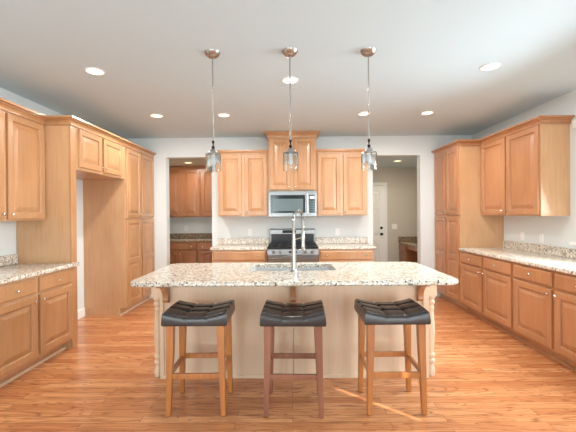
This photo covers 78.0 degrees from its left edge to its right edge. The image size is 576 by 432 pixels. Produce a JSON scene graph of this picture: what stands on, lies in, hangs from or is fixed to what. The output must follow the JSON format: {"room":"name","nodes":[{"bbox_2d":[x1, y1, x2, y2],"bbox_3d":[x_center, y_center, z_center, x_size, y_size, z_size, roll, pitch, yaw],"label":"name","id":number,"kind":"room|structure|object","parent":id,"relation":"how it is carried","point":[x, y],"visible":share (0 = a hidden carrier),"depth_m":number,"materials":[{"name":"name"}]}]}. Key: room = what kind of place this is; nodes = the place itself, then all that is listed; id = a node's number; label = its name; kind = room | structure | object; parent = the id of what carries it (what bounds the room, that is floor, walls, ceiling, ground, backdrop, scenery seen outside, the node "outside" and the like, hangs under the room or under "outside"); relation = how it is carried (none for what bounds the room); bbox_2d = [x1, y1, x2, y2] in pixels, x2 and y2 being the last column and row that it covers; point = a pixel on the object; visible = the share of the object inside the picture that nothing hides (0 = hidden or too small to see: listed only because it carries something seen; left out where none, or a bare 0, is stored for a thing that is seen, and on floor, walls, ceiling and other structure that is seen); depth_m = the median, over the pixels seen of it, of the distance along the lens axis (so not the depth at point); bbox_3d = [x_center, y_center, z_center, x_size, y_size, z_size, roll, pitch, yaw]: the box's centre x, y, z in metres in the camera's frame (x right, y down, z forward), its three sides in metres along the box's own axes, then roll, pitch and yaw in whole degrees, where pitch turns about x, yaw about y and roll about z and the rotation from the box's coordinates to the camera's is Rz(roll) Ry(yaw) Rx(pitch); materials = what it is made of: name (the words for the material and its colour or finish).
{"room":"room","nodes":[
{"label":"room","id":0,"kind":"room"},
{"bbox_2d":[0,87,84,308],"bbox_3d":[-2.999,0.068,1.747,0.150,2.726,8.940,0,0,1],"label":"wall","id":1,"kind":"structure","parent":0,"point":[8,242],"depth_m":4.27,"materials":[{"name":"white paint"}]},
{"bbox_2d":[0,254,17,265],"bbox_3d":[-2.896,0.457,3.262,0.020,0.102,1.068,0,0,1],"label":"backsplash","id":2,"kind":"structure","parent":1,"relation":"attached to","point":[5,260],"depth_m":3.67,"materials":[{"name":"stone"}]},
{"bbox_2d":[0,109,44,220],"bbox_3d":[-2.728,-0.481,3.255,0.364,1.060,1.064,0,0,1],"label":"upper cabinet","id":3,"kind":"object","parent":1,"relation":"attached to","point":[22,150],"visible":1,"depth_m":3.43,"materials":[{"name":"brown wood"}]},
{"bbox_2d":[78,307,84,318],"bbox_3d":[-2.882,1.351,4.470,0.014,0.130,1.115,0,0,1],"label":"baseboard","id":4,"kind":"structure","parent":1,"relation":"attached to","point":[81,312],"depth_m":4.94,"materials":[{"name":"white paint"}]},
{"bbox_2d":[76,127,124,179],"bbox_3d":[-2.580,-0.769,4.450,0.644,0.515,1.130,0,0,1],"label":"upper cabinet","id":5,"kind":"object","parent":1,"relation":"attached to","point":[97,158],"visible":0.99,"depth_m":4.34,"materials":[{"name":"brown wood"}]},
{"bbox_2d":[169,159,205,165],"bbox_3d":[-1.847,-1.095,7.056,1.900,0.100,1.710,0,0,1],"label":"ceiling","id":6,"kind":"structure","parent":0,"point":[172,162],"depth_m":6.94,"materials":[{"name":"beige paint"}]},
{"bbox_2d":[170,217,211,232],"bbox_3d":[-1.830,0.171,7.842,1.900,2.440,0.150,0,0,1],"label":"wall","id":7,"kind":"structure","parent":0,"point":[195,224],"depth_m":7.77,"materials":[{"name":"white paint"}]},
{"bbox_2d":[169,170,200,216],"bbox_3d":[-2.218,-0.507,7.573,0.768,1.060,0.379,0,0,1],"label":"upper cabinet","id":8,"kind":"object","parent":7,"relation":"attached to","point":[184,185],"visible":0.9,"depth_m":7.42,"materials":[{"name":"orange wood"}]},
{"bbox_2d":[169,166,205,169],"bbox_3d":[-1.836,-1.005,7.409,1.555,0.075,0.044,0,0,1],"label":"crown molding","id":9,"kind":"structure","parent":8,"relation":"attached to","point":[170,167],"depth_m":7.41,"materials":[{"name":"orange wood"}]},
{"bbox_2d":[170,233,211,237],"bbox_3d":[-1.821,0.426,7.756,1.575,0.102,0.020,0,0,1],"label":"backsplash","id":10,"kind":"structure","parent":7,"relation":"attached to","point":[172,235],"depth_m":7.75,"materials":[{"name":"brown stone"}]},
{"bbox_2d":[200,169,211,216],"bbox_3d":[-1.443,-0.513,7.566,0.768,1.060,0.379,0,0,1],"label":"upper cabinet","id":11,"kind":"object","parent":7,"relation":"attached to","point":[205,177],"visible":0.16,"depth_m":7.41,"materials":[{"name":"orange wood"}]},
{"bbox_2d":[0,0,575,138],"bbox_3d":[0.064,-1.381,1.712,6.300,0.120,8.940,0,0,1],"label":"ceiling","id":12,"kind":"structure","parent":0,"point":[429,55],"depth_m":3.06,"materials":[{"name":"white paint"}]},
{"bbox_2d":[84,67,104,74],"bbox_3d":[-1.748,-1.308,3.219,0.170,0.009,0.170,0,0,1],"label":"recessed light","id":13,"kind":"object","parent":12,"relation":"in","point":[91,70],"visible":1,"depth_m":3.21,"materials":[{"name":"white plastic"}]},
{"bbox_2d":[150,114,162,117],"bbox_3d":[-1.728,-1.315,4.674,0.170,0.009,0.170,0,0,1],"label":"recessed light","id":14,"kind":"object","parent":12,"relation":"in","point":[151,115],"visible":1,"depth_m":4.66,"materials":[{"name":"white"}]},
{"bbox_2d":[204,49,220,171],"bbox_3d":[-0.608,-0.842,2.876,0.130,0.958,0.130,0,0,1],"label":"pendant light","id":15,"kind":"object","parent":12,"relation":"hanging from","point":[212,158],"visible":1,"depth_m":2.84,"materials":[{"name":"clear glass"}]},
{"bbox_2d":[217,113,229,116],"bbox_3d":[-0.842,-1.323,4.666,0.170,0.009,0.170,0,0,1],"label":"recessed light","id":16,"kind":"object","parent":12,"relation":"in","point":[219,114],"visible":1,"depth_m":4.65,"materials":[{"name":"white"}]},
{"bbox_2d":[282,47,297,170],"bbox_3d":[0.018,-0.847,2.861,0.130,0.958,0.130,0,0,1],"label":"pendant light","id":17,"kind":"object","parent":12,"relation":"hanging from","point":[290,157],"visible":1,"depth_m":2.83,"materials":[{"name":"white"}]},
{"bbox_2d":[281,77,298,83],"bbox_3d":[0.020,-1.324,3.473,0.170,0.009,0.170,0,0,1],"label":"recessed light","id":18,"kind":"object","parent":12,"relation":"in","point":[285,79],"visible":0.77,"depth_m":3.47,"materials":[{"name":"white"}]},
{"bbox_2d":[358,111,370,115],"bbox_3d":[0.996,-1.338,4.650,0.170,0.009,0.170,0,0,1],"label":"recessed light","id":19,"kind":"object","parent":12,"relation":"in","point":[365,112],"visible":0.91,"depth_m":4.64,"materials":[{"name":"white"}]},
{"bbox_2d":[360,47,376,170],"bbox_3d":[0.650,-0.852,2.865,0.130,0.958,0.130,0,0,1],"label":"pendant light","id":20,"kind":"object","parent":12,"relation":"hanging from","point":[369,156],"visible":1,"depth_m":2.83,"materials":[{"name":"white"}]},
{"bbox_2d":[420,111,433,114],"bbox_3d":[1.820,-1.345,4.643,0.170,0.009,0.170,0,0,1],"label":"recessed light","id":21,"kind":"object","parent":12,"relation":"in","point":[424,112],"visible":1,"depth_m":4.63,"materials":[{"name":"white"}]},
{"bbox_2d":[479,63,500,70],"bbox_3d":[1.814,-1.337,3.192,0.170,0.009,0.170,0,0,1],"label":"recessed light","id":22,"kind":"object","parent":12,"relation":"in","point":[490,66],"visible":1,"depth_m":3.18,"materials":[{"name":"white"}]},
{"bbox_2d":[0,296,575,431],"bbox_3d":[0.096,1.450,2.732,6.300,0.100,10.950,0,0,1],"label":"floor","id":23,"kind":"structure","parent":0,"point":[485,379],"depth_m":2.80,"materials":[{"name":"brown wood"}]},
{"bbox_2d":[0,267,72,387],"bbox_3d":[-2.576,0.983,3.267,0.644,0.873,1.056,0,0,1],"label":"base cabinet","id":24,"kind":"object","parent":23,"relation":"on","point":[36,312],"visible":1,"depth_m":3.20,"materials":[{"name":"brown wood"}]},
{"bbox_2d":[0,254,78,284],"bbox_3d":[-2.589,0.474,3.295,0.633,0.141,1.140,0,0,1],"label":"countertop","id":25,"kind":"structure","parent":24,"relation":"on","point":[11,270],"depth_m":3.47,"materials":[{"name":"stone"}]},
{"bbox_2d":[16,125,77,347],"bbox_3d":[-2.605,0.197,3.841,0.590,2.440,0.094,0,0,1],"label":"panel","id":26,"kind":"object","parent":23,"relation":"on","point":[53,239],"visible":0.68,"depth_m":3.79,"materials":[{"name":"brown wood"}]},
{"bbox_2d":[83,147,154,315],"bbox_3d":[-2.563,0.188,5.540,0.644,2.440,1.033,0,0,1],"label":"pantry cabinet","id":27,"kind":"object","parent":23,"relation":"on","point":[119,246],"visible":0.98,"depth_m":5.03,"materials":[{"name":"brown wood"}]},
{"bbox_2d":[0,97,156,157],"bbox_3d":[-2.422,-1.015,4.383,0.344,0.085,3.334,0,0,1],"label":"crown molding","id":28,"kind":"structure","parent":27,"relation":"attached to","point":[5,105],"depth_m":3.77,"materials":[{"name":"brown wood"}]},
{"bbox_2d":[170,242,197,263],"bbox_3d":[-2.207,0.959,7.440,0.768,0.873,0.659,0,0,1],"label":"base cabinet","id":29,"kind":"object","parent":23,"relation":"on","point":[180,252],"visible":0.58,"depth_m":7.14,"materials":[{"name":"orange wood"}]},
{"bbox_2d":[161,300,234,416],"bbox_3d":[-0.651,1.036,2.666,0.458,0.741,0.400,0,0,0],"label":"bar stool","id":30,"kind":"object","parent":23,"relation":"on","point":[182,314],"visible":1,"depth_m":2.50,"materials":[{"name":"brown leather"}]},
{"bbox_2d":[198,242,211,262],"bbox_3d":[-1.432,0.953,7.433,0.768,0.873,0.659,0,0,1],"label":"base cabinet","id":31,"kind":"object","parent":23,"relation":"on","point":[204,252],"visible":0.23,"depth_m":7.14,"materials":[{"name":"orange wood"}]},
{"bbox_2d":[170,233,211,241],"bbox_3d":[-1.823,0.447,7.448,1.575,0.141,0.638,0,0,1],"label":"countertop","id":32,"kind":"structure","parent":31,"relation":"on","point":[174,237],"depth_m":7.75,"materials":[{"name":"brown stone"}]},
{"bbox_2d":[212,250,266,262],"bbox_3d":[-0.740,0.956,5.717,0.836,0.873,0.659,0,0,1],"label":"base cabinet","id":33,"kind":"object","parent":23,"relation":"on","point":[218,256],"visible":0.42,"depth_m":5.42,"materials":[{"name":"brown wood"}]},
{"bbox_2d":[210,238,268,249],"bbox_3d":[-0.756,0.447,5.728,0.870,0.141,0.638,0,0,1],"label":"countertop","id":34,"kind":"structure","parent":33,"relation":"on","point":[223,243],"depth_m":5.97,"materials":[{"name":"stone"}]},
{"bbox_2d":[260,300,325,417],"bbox_3d":[0.044,1.031,2.640,0.458,0.741,0.400,0,0,2],"label":"bar stool","id":35,"kind":"object","parent":23,"relation":"on","point":[274,314],"visible":1,"depth_m":2.47,"materials":[{"name":"grey leather"}]},
{"bbox_2d":[267,228,318,262],"bbox_3d":[0.077,0.800,5.670,0.776,1.172,0.727,0,0,1],"label":"range","id":36,"kind":"object","parent":23,"relation":"on","point":[279,250],"visible":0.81,"depth_m":5.43,"materials":[{"name":"silver metal"}]},
{"bbox_2d":[268,245,317,247],"bbox_3d":[0.074,0.478,5.681,0.768,0.014,0.553,0,0,1],"label":"cooktop","id":37,"kind":"object","parent":36,"relation":"in","point":[269,246],"depth_m":5.43,"materials":[{"name":"black ceramic"}]},
{"bbox_2d":[151,285,436,378],"bbox_3d":[0.053,0.961,3.254,2.472,0.873,0.868,0,0,1],"label":"kitchen island","id":38,"kind":"object","parent":23,"relation":"on","point":[340,333],"visible":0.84,"depth_m":3.07,"materials":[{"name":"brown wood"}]},
{"bbox_2d":[131,262,457,286],"bbox_3d":[0.048,0.504,3.177,2.518,0.039,1.050,0,0,1],"label":"island countertop","id":39,"kind":"structure","parent":38,"relation":"on","point":[343,273],"depth_m":2.89,"materials":[{"name":"stone"}]},
{"bbox_2d":[252,267,332,270],"bbox_3d":[0.042,0.633,3.373,0.825,0.220,0.470,0,0,1],"label":"sink","id":40,"kind":"object","parent":39,"relation":"in","point":[315,268],"visible":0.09,"depth_m":3.59,"materials":[{"name":"silver metal"}]},
{"bbox_2d":[282,209,304,271],"bbox_3d":[0.073,0.211,3.135,0.268,0.545,0.102,-1,0,-43],"label":"faucet","id":41,"kind":"object","parent":39,"relation":"on","point":[293,267],"visible":1,"depth_m":3.08,"materials":[{"name":"grey metal"}]},
{"bbox_2d":[318,249,373,261],"bbox_3d":[0.894,0.942,5.703,0.836,0.873,0.659,0,0,1],"label":"base cabinet","id":42,"kind":"object","parent":23,"relation":"on","point":[325,255],"visible":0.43,"depth_m":5.40,"materials":[{"name":"brown wood"}]},
{"bbox_2d":[316,237,375,248],"bbox_3d":[0.906,0.433,5.714,0.875,0.141,0.638,0,0,1],"label":"countertop","id":43,"kind":"structure","parent":42,"relation":"on","point":[322,242],"depth_m":6.01,"materials":[{"name":"stone"}]},
{"bbox_2d":[354,298,430,415],"bbox_3d":[0.763,1.024,2.661,0.458,0.741,0.400,0,0,0],"label":"bar stool","id":44,"kind":"object","parent":23,"relation":"on","point":[407,312],"visible":1,"depth_m":2.50,"materials":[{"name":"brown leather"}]},
{"bbox_2d":[399,243,417,262],"bbox_3d":[2.690,0.982,7.269,0.464,0.748,1.475,0,0,1],"label":"base cabinet","id":45,"kind":"object","parent":23,"relation":"on","point":[407,253],"visible":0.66,"depth_m":7.51,"materials":[{"name":"orange wood"}]},
{"bbox_2d":[398,236,416,247],"bbox_3d":[2.700,0.536,7.263,0.452,0.141,1.487,0,0,1],"label":"countertop","id":46,"kind":"structure","parent":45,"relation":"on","point":[410,241],"depth_m":7.98,"materials":[{"name":"brown stone"}]},
{"bbox_2d":[434,146,503,310],"bbox_3d":[2.771,0.144,5.566,0.669,2.440,0.892,0,0,1],"label":"pantry cabinet","id":47,"kind":"object","parent":23,"relation":"on","point":[459,220],"visible":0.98,"depth_m":5.15,"materials":[{"name":"brown wood"}]},
{"bbox_2d":[460,251,521,340],"bbox_3d":[2.768,0.933,4.511,0.669,0.873,1.214,0,0,1],"label":"base cabinet","id":48,"kind":"object","parent":23,"relation":"on","point":[486,283],"visible":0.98,"depth_m":4.37,"materials":[{"name":"brown wood"}]},
{"bbox_2d":[459,240,575,274],"bbox_3d":[2.771,0.427,3.896,0.650,0.141,2.435,0,0,1],"label":"countertop","id":49,"kind":"structure","parent":48,"relation":"on","point":[560,259],"depth_m":4.07,"materials":[{"name":"stone"}]},
{"bbox_2d":[513,262,575,370],"bbox_3d":[2.757,0.939,3.293,0.669,0.873,1.214,0,0,1],"label":"base cabinet","id":50,"kind":"object","parent":23,"relation":"on","point":[544,300],"visible":0.99,"depth_m":3.38,"materials":[{"name":"brown wood"}]},
{"bbox_2d":[126,135,471,297],"bbox_3d":[0.114,0.020,6.114,6.000,2.726,0.150,0,0,1],"label":"wall","id":51,"kind":"structure","parent":0,"point":[166,149],"depth_m":6.04,"materials":[{"name":"white paint"}]},
{"bbox_2d":[217,150,267,154],"bbox_3d":[-0.739,-1.021,5.857,0.852,0.075,0.360,0,0,1],"label":"crown molding","id":52,"kind":"structure","parent":51,"relation":"attached to","point":[222,152],"depth_m":5.70,"materials":[{"name":"brown wood"}]},
{"bbox_2d":[218,154,268,216],"bbox_3d":[-0.718,-0.521,5.851,0.813,1.055,0.382,0,0,1],"label":"upper cabinet","id":53,"kind":"object","parent":51,"relation":"attached to","point":[243,180],"visible":0.98,"depth_m":5.69,"materials":[{"name":"brown wood"}]},
{"bbox_2d":[218,238,268,243],"bbox_3d":[-0.753,0.425,6.037,0.870,0.102,0.020,0,0,1],"label":"backsplash","id":54,"kind":"structure","parent":51,"relation":"attached to","point":[220,240],"depth_m":6.03,"materials":[{"name":"stone"}]},
{"bbox_2d":[268,138,315,190],"bbox_3d":[0.067,-0.868,5.817,0.750,0.925,0.432,0,0,1],"label":"upper cabinet","id":55,"kind":"object","parent":51,"relation":"attached to","point":[304,179],"visible":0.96,"depth_m":5.63,"materials":[{"name":"brown wood"}]},
{"bbox_2d":[264,131,319,139],"bbox_3d":[0.064,-1.289,5.808,0.882,0.098,0.440,0,0,1],"label":"crown molding","id":56,"kind":"structure","parent":55,"relation":"attached to","point":[268,134],"depth_m":5.63,"materials":[{"name":"brown wood"}]},
{"bbox_2d":[268,191,316,216],"bbox_3d":[0.072,-0.193,5.787,0.762,0.412,0.484,0,0,1],"label":"microwave","id":57,"kind":"object","parent":55,"relation":"attached to","point":[280,203],"visible":1,"depth_m":5.60,"materials":[{"name":"silver metal"}]},
{"bbox_2d":[335,228,339,234],"bbox_3d":[0.840,0.268,6.029,0.070,0.116,0.009,0,0,1],"label":"outlet","id":58,"kind":"object","parent":51,"relation":"attached to","point":[337,230],"visible":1,"depth_m":6.03,"materials":[{"name":"white plastic"}]},
{"bbox_2d":[316,149,364,153],"bbox_3d":[0.874,-1.034,5.842,0.858,0.075,0.360,0,0,1],"label":"crown molding","id":59,"kind":"structure","parent":51,"relation":"attached to","point":[318,151],"depth_m":5.69,"materials":[{"name":"brown wood"}]},
{"bbox_2d":[316,154,366,215],"bbox_3d":[0.862,-0.534,5.837,0.818,1.055,0.382,0,0,1],"label":"upper cabinet","id":60,"kind":"object","parent":51,"relation":"attached to","point":[341,183],"visible":0.98,"depth_m":5.68,"materials":[{"name":"brown wood"}]},
{"bbox_2d":[316,237,367,243],"bbox_3d":[0.909,0.412,6.022,0.875,0.102,0.020,0,0,1],"label":"backsplash","id":61,"kind":"structure","parent":51,"relation":"attached to","point":[319,240],"depth_m":6.01,"materials":[{"name":"stone"}]},
{"bbox_2d":[373,168,416,261],"bbox_3d":[2.047,0.137,8.098,2.050,2.440,0.170,0,0,1],"label":"wall","id":62,"kind":"structure","parent":0,"point":[401,182],"depth_m":8.01,"materials":[{"name":"beige paint"}]},
{"bbox_2d":[373,186,384,261],"bbox_3d":[1.758,0.343,7.962,0.810,2.030,0.107,0,0,1],"label":"door","id":63,"kind":"structure","parent":62,"relation":"in","point":[378,191],"depth_m":7.97,"materials":[{"name":"white paint"}]},
{"bbox_2d":[373,183,387,261],"bbox_3d":[1.756,0.306,8.003,0.955,2.108,0.026,0,0,1],"label":"trim","id":64,"kind":"structure","parent":62,"relation":"attached to","point":[374,184],"depth_m":7.99,"materials":[{"name":"white paint"}]},
{"bbox_2d":[398,236,416,240],"bbox_3d":[2.706,0.513,7.996,0.452,0.102,0.020,0,0,1],"label":"backsplash","id":65,"kind":"structure","parent":62,"relation":"attached to","point":[414,238],"depth_m":7.99,"materials":[{"name":"brown stone"}]},
{"bbox_2d":[377,156,416,167],"bbox_3d":[2.029,-1.128,7.172,2.050,0.100,2.010,0,0,1],"label":"ceiling","id":66,"kind":"structure","parent":0,"point":[382,162],"depth_m":7.18,"materials":[{"name":"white paint"}]},
{"bbox_2d":[472,90,575,248],"bbox_3d":[3.150,0.017,1.693,0.150,2.726,8.940,0,0,1],"label":"wall","id":67,"kind":"structure","parent":0,"point":[558,231],"depth_m":4.20,"materials":[{"name":"white paint"}]},
{"bbox_2d":[431,115,574,155],"bbox_3d":[2.636,-1.049,4.883,0.385,0.078,2.279,-1,0,-14],"label":"crown molding","id":68,"kind":"structure","parent":67,"relation":"attached to","point":[541,119],"depth_m":4.37,"materials":[{"name":"brown wood"}]},
{"bbox_2d":[520,232,523,240],"bbox_3d":[3.099,0.265,4.704,0.009,0.116,0.070,0,0,1],"label":"light switch","id":69,"kind":"object","parent":67,"relation":"attached to","point":[521,233],"visible":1,"depth_m":4.70,"materials":[{"name":"white plastic"}]},
{"bbox_2d":[481,124,569,215],"bbox_3d":[2.908,-0.534,4.500,0.369,1.060,1.214,0,0,1],"label":"upper cabinet","id":70,"kind":"object","parent":67,"relation":"attached to","point":[526,172],"visible":0.99,"depth_m":4.05,"materials":[{"name":"brown wood"}]},
{"bbox_2d":[503,240,575,258],"bbox_3d":[3.086,0.404,3.893,0.020,0.102,2.435,0,0,1],"label":"backsplash","id":71,"kind":"structure","parent":67,"relation":"attached to","point":[545,249],"depth_m":4.30,"materials":[{"name":"stone"}]},
{"bbox_2d":[539,233,543,242],"bbox_3d":[3.096,0.267,4.345,0.009,0.116,0.070,0,0,1],"label":"light switch","id":72,"kind":"object","parent":67,"relation":"attached to","point":[541,235],"visible":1,"depth_m":4.33,"materials":[{"name":"white plastic"}]},
{"bbox_2d":[569,119,575,244],"bbox_3d":[3.051,-0.355,2.772,0.060,1.340,2.130,0,0,1],"label":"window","id":73,"kind":"structure","parent":67,"relation":"in","point":[574,121],"depth_m":3.80,"materials":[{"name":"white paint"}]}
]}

